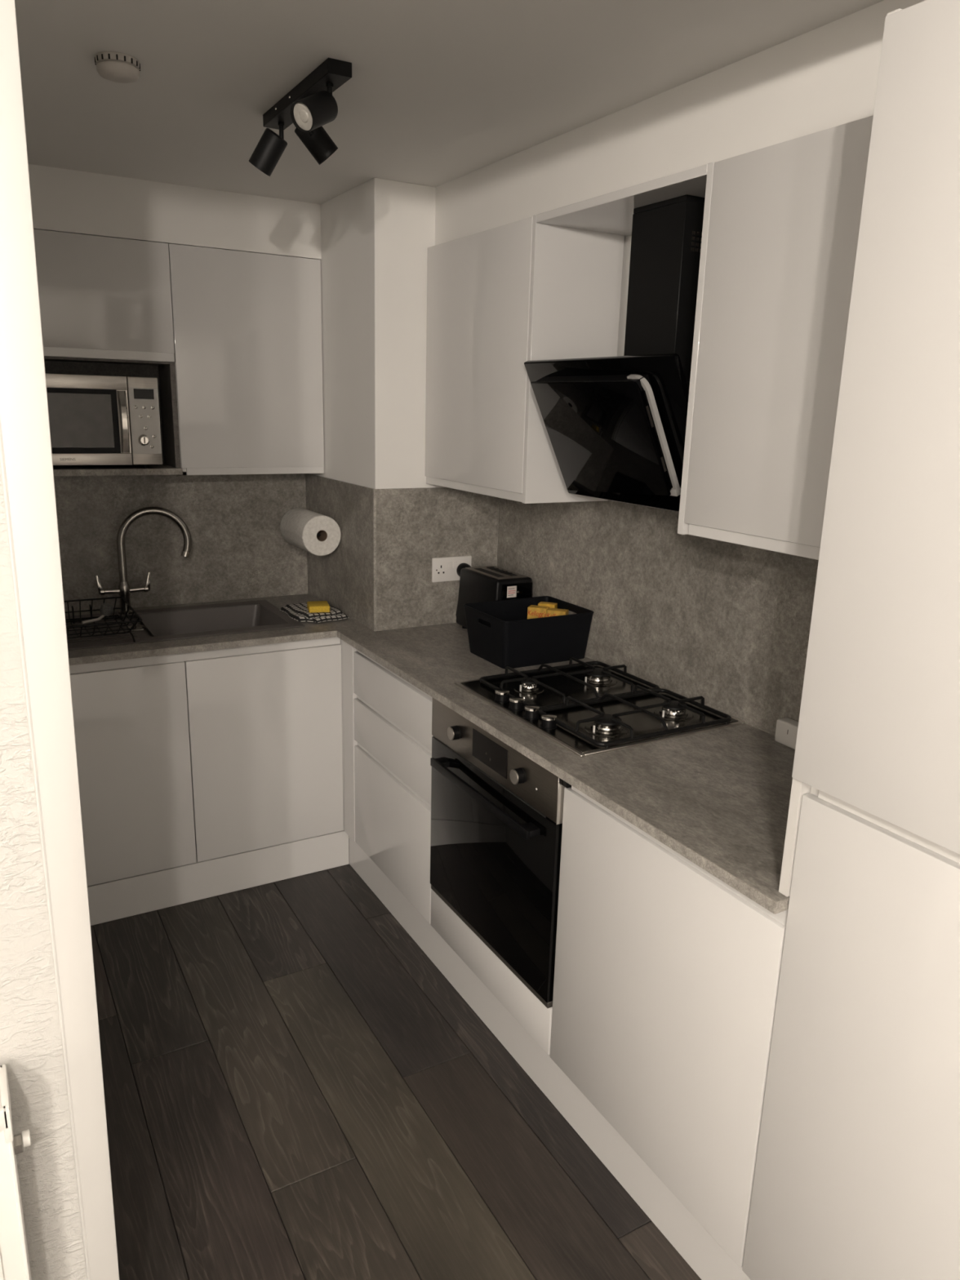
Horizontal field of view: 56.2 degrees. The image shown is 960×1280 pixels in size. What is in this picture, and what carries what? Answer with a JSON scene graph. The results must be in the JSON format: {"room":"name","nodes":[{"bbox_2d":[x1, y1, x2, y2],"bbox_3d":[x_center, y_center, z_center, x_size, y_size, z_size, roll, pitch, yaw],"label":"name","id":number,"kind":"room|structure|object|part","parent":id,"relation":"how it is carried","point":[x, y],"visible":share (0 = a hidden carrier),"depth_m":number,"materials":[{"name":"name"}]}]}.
{"room":"kitchen","nodes":[
{"label":"kitchen","id":0,"kind":"room"},
{"bbox_2d":[0,466,87,1279],"bbox_3d":[-1.823,0.352,0.580,2.773,2.393,0.100,-7,17,-29],"label":"wall","id":1,"kind":"structure","parent":0,"point":[31,1051],"depth_m":1.26,"materials":[{"name":"white paint"}]},
{"bbox_2d":[0,1064,31,1279],"bbox_3d":[-1.161,0.957,1.012,1.217,0.620,0.114,-7,17,-29],"label":"radiator","id":2,"kind":"object","parent":1,"relation":"attached to","point":[14,1255],"visible":1,"depth_m":1.22,"materials":[{"name":"white metal"}]},
{"bbox_2d":[0,1064,13,1143],"bbox_3d":[-1.157,0.687,0.927,1.198,0.054,0.094,-7,17,-29],"label":"grille","id":3,"kind":"object","parent":2,"relation":"attached to","point":[6,1136],"depth_m":1.18,"materials":[{"name":"white metal"}]},
{"bbox_3d":[-1.149,0.977,0.971,1.194,0.602,0.012,-7,17,-29],"label":"panel","id":4,"kind":"part","parent":2,"relation":"part of","materials":[{"name":"white metal"}]},
{"bbox_2d":[90,838,701,1279],"bbox_3d":[-0.481,1.679,0.261,4.520,0.060,7.020,-7,17,-29],"label":"floor","id":5,"kind":"structure","parent":0,"point":[295,1089],"depth_m":2.17,"materials":[{"name":"brown wood"}]},
{"bbox_2d":[69,636,349,925],"bbox_3d":[-1.082,0.396,3.226,1.068,0.888,0.585,-7,17,-29],"label":"base cabinet","id":6,"kind":"object","parent":5,"relation":"on","point":[183,758],"depth_m":3.00,"materials":[{"name":"white plastic"}]},
{"bbox_3d":[-1.172,0.436,2.846,0.498,0.707,0.019,-7,17,-29],"label":"door","id":7,"kind":"part","parent":6,"relation":"part of","materials":[{"name":"white plastic"}]},
{"bbox_3d":[-0.939,0.046,2.892,1.026,0.035,0.031,-7,17,-29],"label":"grip rail","id":8,"kind":"part","parent":6,"relation":"part of","materials":[{"name":"white plastic"}]},
{"bbox_2d":[65,593,366,665],"bbox_3d":[-1.038,-0.047,3.122,1.134,0.022,0.618,-7,17,-29],"label":"countertop","id":9,"kind":"structure","parent":6,"relation":"on","point":[311,630],"depth_m":2.95,"materials":[{"name":"grey stone"}]},
{"bbox_2d":[95,506,191,614],"bbox_3d":[-1.197,-0.285,3.206,0.330,0.377,0.052,-5,16,-23],"label":"mixer tap","id":10,"kind":"object","parent":9,"relation":"on","point":[124,590],"visible":0.94,"depth_m":3.18,"materials":[{"name":"metal"}]},
{"bbox_3d":[-1.313,-0.195,3.172,0.076,0.074,0.025,-7,17,-29],"label":"lever","id":11,"kind":"part","parent":10,"relation":"part of","materials":[{"name":"silver metal"}]},
{"bbox_2d":[118,581,133,614],"bbox_3d":[-1.268,-0.155,3.210,0.052,0.120,0.052,-7,17,-29],"label":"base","id":12,"kind":"object","parent":10,"relation":"attached to","point":[124,589],"depth_m":3.20,"materials":[{"name":"metal"}]},
{"bbox_3d":[-1.220,-0.206,3.224,0.076,0.074,0.025,-7,17,-29],"label":"lever","id":13,"kind":"part","parent":10,"relation":"part of","materials":[{"name":"silver metal"}]},
{"bbox_3d":[-1.160,-0.344,3.208,0.252,0.263,0.029,-5,16,-23],"label":"spout","id":14,"kind":"part","parent":10,"relation":"part of","materials":[{"name":"metal"}]},
{"bbox_2d":[65,600,304,650],"bbox_3d":[-1.120,0.026,3.109,0.915,0.171,0.460,-7,17,-29],"label":"sink","id":15,"kind":"object","parent":9,"relation":"in","point":[158,624],"visible":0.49,"depth_m":3.27,"materials":[{"name":"grey"}]},
{"bbox_2d":[63,596,142,642],"bbox_3d":[-1.326,-0.052,2.898,0.394,0.077,0.406,-7,17,-29],"label":"dish rack","id":16,"kind":"object","parent":15,"relation":"on","point":[91,610],"visible":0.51,"depth_m":2.95,"materials":[{"name":"black metal"}]},
{"bbox_2d":[81,603,113,624],"bbox_3d":[-1.274,-0.090,3.003,0.040,0.056,0.114,9,16,25],"label":"dish brush","id":17,"kind":"object","parent":16,"relation":"in","point":[105,609],"visible":1,"depth_m":3.02,"materials":[{"name":"white plastic"}]},
{"bbox_3d":[-1.287,-0.070,2.996,0.013,0.021,0.081,12,18,34],"label":"brush handle","id":18,"kind":"part","parent":17,"relation":"part of","materials":[{"name":"white plastic"}]},
{"bbox_3d":[-1.111,-0.010,2.873,0.006,0.019,0.074,-7,17,-29],"label":"leg","id":19,"kind":"part","parent":16,"relation":"part of","materials":[{"name":"black metal"}]},
{"bbox_2d":[280,602,348,622],"bbox_3d":[-0.607,-0.105,3.283,0.189,0.022,0.271,-7,17,-29],"label":"cloth","id":20,"kind":"object","parent":9,"relation":"on","point":[298,611],"visible":0.68,"depth_m":3.22,"materials":[{"name":"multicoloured fabric"}]},
{"bbox_2d":[306,600,329,613],"bbox_3d":[-0.585,-0.121,3.255,0.074,0.024,0.090,-3,15,-16],"label":"sponge","id":21,"kind":"object","parent":20,"relation":"on","point":[313,606],"visible":1,"depth_m":3.22,"materials":[{"name":"yellow plastic"}]},
{"bbox_3d":[-0.954,0.823,3.088,1.068,0.140,0.018,-7,17,-29],"label":"plinth","id":22,"kind":"part","parent":6,"relation":"part of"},
{"bbox_3d":[-0.725,0.383,3.095,0.526,0.707,0.019,-7,17,-29],"label":"door","id":23,"kind":"part","parent":6,"relation":"part of","materials":[{"name":"white plastic"}]},
{"bbox_2d":[340,639,357,841],"bbox_3d":[-0.463,0.350,3.185,0.020,0.744,0.116,-7,17,-29],"label":"post","id":24,"kind":"object","parent":6,"relation":"attached to","point":[348,695],"visible":0.54,"depth_m":3.17,"materials":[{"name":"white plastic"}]},
{"bbox_2d":[353,649,433,924],"bbox_3d":[-0.049,0.406,3.015,0.555,0.746,0.600,-7,17,-29],"label":"drawer unit","id":25,"kind":"object","parent":5,"relation":"on","point":[393,717],"visible":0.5,"depth_m":2.85,"materials":[{"name":"white plastic"}]},
{"bbox_3d":[-0.287,0.613,2.932,0.019,0.368,0.597,-7,17,-29],"label":"drawer","id":26,"kind":"part","parent":25,"relation":"part of","materials":[{"name":"white laminate"}]},
{"bbox_3d":[-0.279,0.342,2.861,0.019,0.150,0.597,-7,17,-29],"label":"drawer","id":27,"kind":"part","parent":25,"relation":"part of","materials":[{"name":"white plastic"}]},
{"bbox_3d":[-0.275,0.179,2.818,0.019,0.148,0.597,-7,17,-29],"label":"drawer","id":28,"kind":"part","parent":25,"relation":"part of","materials":[{"name":"white plastic"}]},
{"bbox_3d":[-0.264,0.259,2.847,0.028,0.017,0.597,-7,17,-29],"label":"grip rail","id":29,"kind":"part","parent":25,"relation":"part of","materials":[{"name":"white plastic"}]},
{"bbox_3d":[-0.268,0.424,2.890,0.028,0.019,0.597,-7,17,-29],"label":"grip rail","id":30,"kind":"part","parent":25,"relation":"part of","materials":[{"name":"white plastic"}]},
{"bbox_3d":[-0.259,0.089,2.802,0.028,0.035,0.597,-7,17,-29],"label":"grip rail","id":31,"kind":"part","parent":25,"relation":"part of","materials":[{"name":"white laminate"}]},
{"bbox_2d":[430,888,552,1054],"bbox_3d":[0.259,0.551,2.495,0.555,0.746,0.640,-7,17,-29],"label":"panel","id":32,"kind":"object","parent":5,"relation":"on","point":[529,1011],"visible":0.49,"depth_m":2.39,"materials":[{"name":"white laminate"}]},
{"bbox_2d":[430,697,571,1008],"bbox_3d":[0.216,0.496,2.435,0.535,0.606,0.641,-7,17,-29],"label":"oven","id":33,"kind":"object","parent":32,"relation":"in","point":[497,814],"visible":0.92,"depth_m":2.27,"materials":[{"name":"black glass"}]},
{"bbox_3d":[-0.060,0.246,2.396,0.006,0.037,0.037,-7,17,-29],"label":"knob","id":34,"kind":"part","parent":33,"relation":"part of","materials":[{"name":"black metal"}]},
{"bbox_3d":[0.002,0.392,2.286,0.040,0.023,0.494,-7,17,-29],"label":"handle","id":35,"kind":"part","parent":33,"relation":"part of","materials":[{"name":"black plastic"}]},
{"bbox_3d":[0.020,0.801,2.416,0.028,0.016,0.622,-7,17,-29],"label":"trim","id":36,"kind":"part","parent":33,"relation":"part of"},
{"bbox_3d":[0.033,0.281,2.279,0.032,0.121,0.622,-7,17,-29],"label":"control panel","id":37,"kind":"part","parent":33,"relation":"part of","materials":[{"name":"metal"}]},
{"bbox_3d":[0.099,0.321,2.129,0.006,0.037,0.037,-7,17,-29],"label":"knob","id":38,"kind":"part","parent":33,"relation":"part of","materials":[{"name":"black metal"}]},
{"bbox_3d":[0.187,0.355,2.018,0.032,0.123,0.002,-7,17,-29],"label":"trim","id":39,"kind":"part","parent":33,"relation":"part of","materials":[{"name":"silver metal"}]},
{"bbox_2d":[337,622,795,914],"bbox_3d":[0.250,0.175,2.411,0.594,0.022,1.954,-7,17,-29],"label":"countertop","id":40,"kind":"structure","parent":32,"relation":"on","point":[719,799],"depth_m":1.96,"materials":[{"name":"grey stone"}]},
{"bbox_2d":[456,565,532,628],"bbox_3d":[0.053,-0.127,3.073,0.163,0.216,0.277,-7,17,-29],"label":"toaster","id":41,"kind":"object","parent":40,"relation":"on","point":[487,583],"visible":0.55,"depth_m":3.00,"materials":[{"name":"black plastic"}]},
{"bbox_3d":[0.053,-0.230,3.053,0.112,0.002,0.227,-7,17,-29],"label":"plate","id":42,"kind":"part","parent":41,"relation":"part of","materials":[{"name":"metal"}]},
{"bbox_2d":[463,595,593,668],"bbox_3d":[0.148,-0.027,2.823,0.331,0.152,0.264,-7,17,-29],"label":"storage basket","id":43,"kind":"object","parent":40,"relation":"on","point":[500,633],"visible":0.98,"depth_m":2.74,"materials":[{"name":"black plastic"}]},
{"bbox_2d":[527,604,549,618],"bbox_3d":[0.187,-0.042,2.899,0.063,0.134,0.041,7,16,19],"label":"cereal box","id":44,"kind":"object","parent":43,"relation":"in","point":[533,611],"visible":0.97,"depth_m":2.87,"materials":[{"name":"yellow"}]},
{"bbox_2d":[537,601,557,608],"bbox_3d":[0.218,-0.052,2.929,0.056,0.140,0.034,7,16,19],"label":"cereal box","id":45,"kind":"object","parent":43,"relation":"in","point":[552,605],"visible":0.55,"depth_m":2.90,"materials":[{"name":"yellow cardboard"}]},
{"bbox_2d":[546,608,568,617],"bbox_3d":[0.246,-0.033,2.878,0.063,0.131,0.041,7,16,19],"label":"cereal box","id":46,"kind":"object","parent":43,"relation":"in","point":[551,611],"visible":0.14,"depth_m":2.85,"materials":[{"name":"yellow"}]},
{"bbox_2d":[454,657,745,756],"bbox_3d":[0.300,0.147,2.392,0.510,0.044,0.602,-7,17,-29],"label":"gas hob","id":47,"kind":"object","parent":40,"relation":"in","point":[590,708],"visible":1,"depth_m":2.31,"materials":[{"name":"metal"}]},
{"bbox_3d":[0.058,0.150,2.375,0.042,0.020,0.042,-7,17,-29],"label":"knob","id":48,"kind":"part","parent":47,"relation":"part of","materials":[{"name":"black plastic"}]},
{"bbox_3d":[0.094,0.167,2.316,0.042,0.020,0.042,-7,17,-29],"label":"knob","id":49,"kind":"part","parent":47,"relation":"part of","materials":[{"name":"black plastic"}]},
{"bbox_3d":[0.135,0.133,2.474,0.082,0.008,0.082,-7,17,-29],"label":"burner","id":50,"kind":"part","parent":47,"relation":"part of","materials":[{"name":"metal"}]},
{"bbox_3d":[0.130,0.184,2.255,0.042,0.020,0.042,-7,17,-29],"label":"knob","id":51,"kind":"part","parent":47,"relation":"part of","materials":[{"name":"black plastic"}]},
{"bbox_3d":[0.167,0.201,2.191,0.042,0.020,0.042,-7,17,-29],"label":"knob","id":52,"kind":"part","parent":47,"relation":"part of","materials":[{"name":"black plastic"}]},
{"bbox_3d":[0.336,0.113,2.571,0.112,0.008,0.112,-7,17,-29],"label":"burner","id":53,"kind":"part","parent":47,"relation":"part of","materials":[{"name":"metal"}]},
{"bbox_3d":[0.308,0.214,2.182,0.106,0.008,0.106,-7,17,-29],"label":"burner","id":54,"kind":"part","parent":47,"relation":"part of","materials":[{"name":"metal"}]},
{"bbox_3d":[0.496,0.188,2.303,0.100,0.008,0.100,-7,17,-29],"label":"burner","id":55,"kind":"part","parent":47,"relation":"part of","materials":[{"name":"metal"}]},
{"bbox_2d":[584,654,775,735],"bbox_3d":[0.520,0.138,2.533,0.007,0.007,1.869,-7,17,-29],"label":"bead","id":56,"kind":"object","parent":40,"relation":"on","point":[585,655],"visible":0.24,"depth_m":2.35,"materials":[{"name":"grey concrete"}]},
{"bbox_2d":[774,717,798,749],"bbox_3d":[0.738,0.222,2.123,0.037,0.057,0.077,-7,17,-29],"label":"plug","id":57,"kind":"object","parent":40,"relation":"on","point":[786,730],"visible":0.57,"depth_m":2.12,"materials":[{"name":"white plastic"}]},
{"bbox_2d":[349,836,751,1279],"bbox_3d":[0.171,1.073,2.247,0.018,0.140,2.620,-7,17,-29],"label":"plinth","id":58,"kind":"object","parent":5,"relation":"on","point":[705,1256],"visible":0.59,"depth_m":2.17,"materials":[{"name":"white plastic"}]},
{"bbox_2d":[550,785,787,1267],"bbox_3d":[0.574,0.699,1.962,0.555,0.746,0.631,-7,17,-29],"label":"base cabinet","id":59,"kind":"object","parent":5,"relation":"on","point":[667,974],"visible":0.59,"depth_m":1.77,"materials":[{"name":"white plastic"}]},
{"bbox_3d":[0.367,0.384,1.741,0.031,0.035,0.612,-7,17,-29],"label":"grip rail","id":60,"kind":"part","parent":59,"relation":"part of","materials":[{"name":"white plastic"}]},
{"bbox_2d":[742,0,959,1279],"bbox_3d":[0.891,0.222,1.278,0.568,2.031,0.642,-7,17,-29],"label":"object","id":61,"kind":"object","parent":5,"relation":"on","point":[857,1171],"visible":1,"depth_m":1.27,"materials":[{"name":"white laminate"}]},
{"bbox_3d":[0.655,0.772,1.280,0.019,0.947,0.618,-7,17,-29],"label":"door","id":62,"kind":"part","parent":61,"relation":"part of","materials":[{"name":"white plastic"}]},
{"bbox_3d":[0.664,-0.217,1.018,0.012,1.047,0.632,-7,17,-29],"label":"door","id":63,"kind":"part","parent":61,"relation":"part of","materials":[{"name":"white plastic"}]},
{"bbox_3d":[0.679,0.303,1.155,0.005,0.070,0.598,-7,17,-29],"label":"grip rail","id":64,"kind":"part","parent":61,"relation":"part of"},
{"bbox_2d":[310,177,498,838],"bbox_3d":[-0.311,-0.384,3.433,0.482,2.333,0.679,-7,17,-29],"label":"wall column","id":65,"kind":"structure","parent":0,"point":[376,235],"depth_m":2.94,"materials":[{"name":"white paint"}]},
{"bbox_2d":[305,473,373,630],"bbox_3d":[-0.523,-0.344,3.314,0.008,0.483,0.686,-7,17,-29],"label":"panel","id":66,"kind":"object","parent":65,"relation":"attached to","point":[343,577],"visible":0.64,"depth_m":3.23,"materials":[{"name":"grey concrete"}]},
{"bbox_2d":[280,507,341,555],"bbox_3d":[-0.639,-0.407,3.345,0.148,0.145,0.296,-7,17,-29],"label":"roll","id":67,"kind":"object","parent":66,"relation":"attached to","point":[315,533],"visible":1,"depth_m":3.24,"materials":[{"name":"white paper"}]},
{"bbox_2d":[372,487,498,631],"bbox_3d":[-0.149,-0.289,3.143,0.484,0.483,0.010,-7,17,-29],"label":"panel","id":68,"kind":"object","parent":65,"relation":"attached to","point":[415,526],"depth_m":3.11,"materials":[{"name":"grey concrete"}]},
{"bbox_3d":[-0.355,-0.264,3.027,0.010,0.483,0.010,-7,17,-29],"label":"corner strip","id":69,"kind":"part","parent":68,"relation":"part of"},
{"bbox_2d":[431,555,471,582],"bbox_3d":[-0.099,-0.251,3.172,0.155,0.086,0.012,-7,17,-29],"label":"double socket","id":70,"kind":"object","parent":68,"relation":"attached to","point":[443,569],"visible":0.85,"depth_m":3.16,"materials":[{"name":"white plastic"}]},
{"bbox_2d":[447,562,451,568],"bbox_3d":[-0.107,-0.262,3.159,0.015,0.022,0.004,-7,17,-29],"label":"rocker switch","id":71,"kind":"object","parent":70,"relation":"attached to","point":[449,564],"depth_m":3.16,"materials":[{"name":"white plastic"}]},
{"bbox_2d":[453,561,457,568],"bbox_3d":[-0.088,-0.264,3.169,0.015,0.022,0.004,-7,17,-29],"label":"rocker switch","id":72,"kind":"object","parent":70,"relation":"attached to","point":[455,563],"depth_m":3.17,"materials":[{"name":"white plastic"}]},
{"bbox_2d":[455,563,471,615],"bbox_3d":[-0.059,-0.163,3.189,0.070,0.216,0.044,-7,17,-29],"label":"plug","id":73,"kind":"object","parent":70,"relation":"attached to","point":[460,566],"visible":0.32,"depth_m":3.17,"materials":[{"name":"black plastic"}]},
{"bbox_2d":[14,0,884,204],"bbox_3d":[-0.138,-0.702,-0.138,3.820,0.100,6.920,-7,17,-29],"label":"ceiling","id":74,"kind":"structure","parent":0,"point":[437,92],"depth_m":1.86,"materials":[{"name":"white paint"}]},
{"bbox_2d":[94,51,140,83],"bbox_3d":[-0.738,-1.164,1.834,0.087,0.037,0.086,-7,17,-29],"label":"smoke detector","id":75,"kind":"object","parent":74,"relation":"attached to","point":[117,67],"visible":1,"depth_m":1.81,"materials":[{"name":"white plastic"}]},
{"bbox_2d":[28,164,321,259],"bbox_3d":[-1.105,-1.397,2.965,1.142,0.178,0.204,-7,17,-29],"label":"wall","id":76,"kind":"structure","parent":74,"relation":"attached to","point":[63,200],"depth_m":2.91,"materials":[{"name":"white paint"}]},
{"bbox_2d":[248,57,351,176],"bbox_3d":[-0.393,-1.142,2.002,0.179,0.145,0.446,-7,17,-29],"label":"ceiling spotlight","id":77,"kind":"object","parent":74,"relation":"attached to","point":[311,104],"visible":1,"depth_m":1.95,"materials":[{"name":"black metal"}]},
{"bbox_3d":[-0.476,-1.196,2.143,0.015,0.064,0.028,-11,19,-40],"label":"stem","id":78,"kind":"part","parent":77,"relation":"part of","materials":[{"name":"black metal"}]},
{"bbox_3d":[-0.355,-1.058,1.816,0.052,0.047,0.026,11,17,31],"label":"bulb","id":79,"kind":"part","parent":77,"relation":"part of","materials":[{"name":"white glass"}]},
{"bbox_3d":[-0.330,-1.116,1.862,0.053,0.067,0.015,-3,15,-18],"label":"stem","id":80,"kind":"part","parent":77,"relation":"part of","materials":[{"name":"black metal"}]},
{"bbox_2d":[608,235,679,511],"bbox_3d":[1.465,0.327,1.025,0.120,2.393,6.800,-7,17,-29],"label":"wall","id":81,"kind":"structure","parent":0,"point":[627,243],"depth_m":2.52,"materials":[{"name":"white paint"}]},
{"bbox_2d":[425,214,624,503],"bbox_3d":[0.109,-0.833,2.769,0.302,0.747,0.635,-7,17,-29],"label":"upper cabinet","id":82,"kind":"object","parent":81,"relation":"attached to","point":[500,299],"visible":0.81,"depth_m":2.54,"materials":[{"name":"white laminate"}]},
{"bbox_3d":[-0.024,-0.476,2.800,0.015,0.030,0.617,-7,17,-29],"label":"grip rail","id":83,"kind":"part","parent":82,"relation":"part of","materials":[{"name":"white plastic"}]},
{"bbox_3d":[-0.017,-0.832,2.704,0.019,0.720,0.615,-7,17,-29],"label":"door","id":84,"kind":"part","parent":82,"relation":"part of","materials":[{"name":"white plastic"}]},
{"bbox_3d":[0.259,-0.761,2.508,0.292,0.747,0.017,-7,17,-29],"label":"panel","id":85,"kind":"part","parent":82,"relation":"part of","materials":[{"name":"white plastic"}]},
{"bbox_2d":[536,164,707,235],"bbox_3d":[0.432,-1.038,2.148,0.300,0.020,0.628,-7,17,-29],"label":"panel","id":86,"kind":"object","parent":82,"relation":"attached to","point":[612,212],"visible":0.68,"depth_m":2.11,"materials":[{"name":"white paint"}]},
{"bbox_2d":[524,194,705,511],"bbox_3d":[0.393,-0.687,2.224,0.348,0.699,0.595,-7,17,-29],"label":"hood","id":87,"kind":"object","parent":81,"relation":"attached to","point":[615,426],"visible":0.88,"depth_m":2.11,"materials":[{"name":"black glass"}]},
{"bbox_3d":[0.294,-0.492,2.227,0.140,0.283,0.430,-7,17,-29],"label":"glass panel","id":88,"kind":"part","parent":87,"relation":"part of","materials":[{"name":"black glass"}]},
{"bbox_3d":[0.337,-0.514,2.239,0.180,0.355,0.595,-7,17,-29],"label":"glass panel","id":89,"kind":"part","parent":87,"relation":"part of","materials":[{"name":"black glass"}]},
{"bbox_3d":[0.309,-0.505,2.240,0.166,0.290,0.418,-7,17,-29],"label":"motor panel","id":90,"kind":"part","parent":87,"relation":"part of","materials":[{"name":"black glass"}]},
{"bbox_3d":[0.403,-0.469,2.071,0.139,0.271,0.060,-7,17,-29],"label":"silver trim","id":91,"kind":"part","parent":87,"relation":"part of","materials":[{"name":"silver metal"}]},
{"bbox_2d":[497,497,818,733],"bbox_3d":[0.534,-0.100,2.467,0.008,0.496,1.889,-7,17,-29],"label":"panel","id":92,"kind":"object","parent":81,"relation":"attached to","point":[727,624],"visible":0.44,"depth_m":2.46,"materials":[{"name":"grey concrete"}]},
{"bbox_2d":[435,0,925,244],"bbox_3d":[0.457,-1.132,2.114,0.273,0.178,1.941,-7,17,-29],"label":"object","id":93,"kind":"structure","parent":81,"relation":"attached to","point":[825,77],"depth_m":1.87,"materials":[{"name":"white paint"}]},
{"bbox_2d":[677,115,873,559],"bbox_3d":[0.733,-0.540,1.714,0.302,0.747,0.626,-7,17,-29],"label":"upper cabinet","id":94,"kind":"object","parent":81,"relation":"attached to","point":[781,221],"visible":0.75,"depth_m":1.72,"materials":[{"name":"white laminate"}]},
{"bbox_3d":[0.579,-0.611,1.967,0.292,0.747,0.018,-7,17,-29],"label":"panel","id":95,"kind":"part","parent":94,"relation":"part of","materials":[{"name":"white plastic"}]},
{"bbox_3d":[0.607,-0.179,1.732,0.015,0.030,0.582,-7,17,-29],"label":"grip rail","id":96,"kind":"part","parent":94,"relation":"part of","materials":[{"name":"white laminate"}]},
{"bbox_3d":[-1.204,-0.365,3.387,2.320,2.393,0.120,-7,17,-29],"label":"wall","id":97,"kind":"structure","parent":0,"visible":0},
{"bbox_2d":[33,229,182,476],"bbox_3d":[-1.337,-0.921,2.943,0.619,0.742,0.231,-7,17,-29],"label":"upper cabinet","id":98,"kind":"object","parent":97,"relation":"attached to","point":[106,308],"visible":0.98,"depth_m":2.90,"materials":[{"name":"white plastic"}]},
{"bbox_2d":[45,373,162,467],"bbox_3d":[-1.344,-0.722,2.972,0.517,0.296,0.245,-7,17,-29],"label":"microwave","id":99,"kind":"object","parent":98,"relation":"on","point":[94,420],"visible":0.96,"depth_m":2.93,"materials":[{"name":"metal"}]},
{"bbox_3d":[-1.167,-0.714,2.949,0.026,0.198,0.027,-7,17,-29],"label":"handle","id":100,"kind":"part","parent":99,"relation":"part of","materials":[{"name":"silver metal"}]},
{"bbox_3d":[-1.119,-0.730,3.001,0.096,0.284,0.024,-7,17,-29],"label":"control panel","id":101,"kind":"part","parent":99,"relation":"part of","materials":[{"name":"metal"}]},
{"bbox_3d":[-1.289,-1.095,2.824,0.616,0.340,0.019,-7,17,-29],"label":"door","id":102,"kind":"part","parent":98,"relation":"part of","materials":[{"name":"white plastic"}]},
{"bbox_3d":[-1.296,-0.917,2.872,0.614,0.030,0.019,-7,17,-29],"label":"grip rail","id":103,"kind":"part","parent":98,"relation":"part of","materials":[{"name":"white plastic"}]},
{"bbox_2d":[53,463,182,476],"bbox_3d":[-1.347,-0.573,3.034,0.619,0.022,0.231,-7,17,-29],"label":"shelf","id":104,"kind":"object","parent":98,"relation":"attached to","point":[164,468],"depth_m":3.01,"materials":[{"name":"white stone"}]},
{"bbox_2d":[53,473,307,613],"bbox_3d":[-1.187,-0.370,3.319,1.134,0.496,0.008,-7,17,-29],"label":"panel","id":105,"kind":"object","parent":97,"relation":"attached to","point":[239,550],"visible":0.56,"depth_m":3.36,"materials":[{"name":"grey concrete"}]},
{"bbox_2d":[168,243,324,475],"bbox_3d":[-0.848,-0.981,3.230,0.519,0.746,0.208,-7,17,-29],"label":"upper cabinet","id":106,"kind":"object","parent":97,"relation":"attached to","point":[247,326],"visible":0.91,"depth_m":3.13,"materials":[{"name":"white laminate"}]},
{"bbox_3d":[-0.804,-0.614,3.248,0.500,0.028,0.018,-7,17,-29],"label":"grip rail","id":107,"kind":"part","parent":106,"relation":"part of","materials":[{"name":"white plastic"}]},
{"bbox_3d":[-1.205,-0.042,2.153,0.095,2.393,2.095,-7,17,-29],"label":"wall","id":108,"kind":"structure","parent":0,"visible":0},
{"bbox_2d":[0,0,119,1279],"bbox_3d":[-0.592,0.177,1.259,0.065,2.333,0.110,-7,17,-29],"label":"trim","id":109,"kind":"structure","parent":108,"relation":"attached to","point":[26,464],"depth_m":1.16,"materials":[{"name":"white paint"}]}
]}

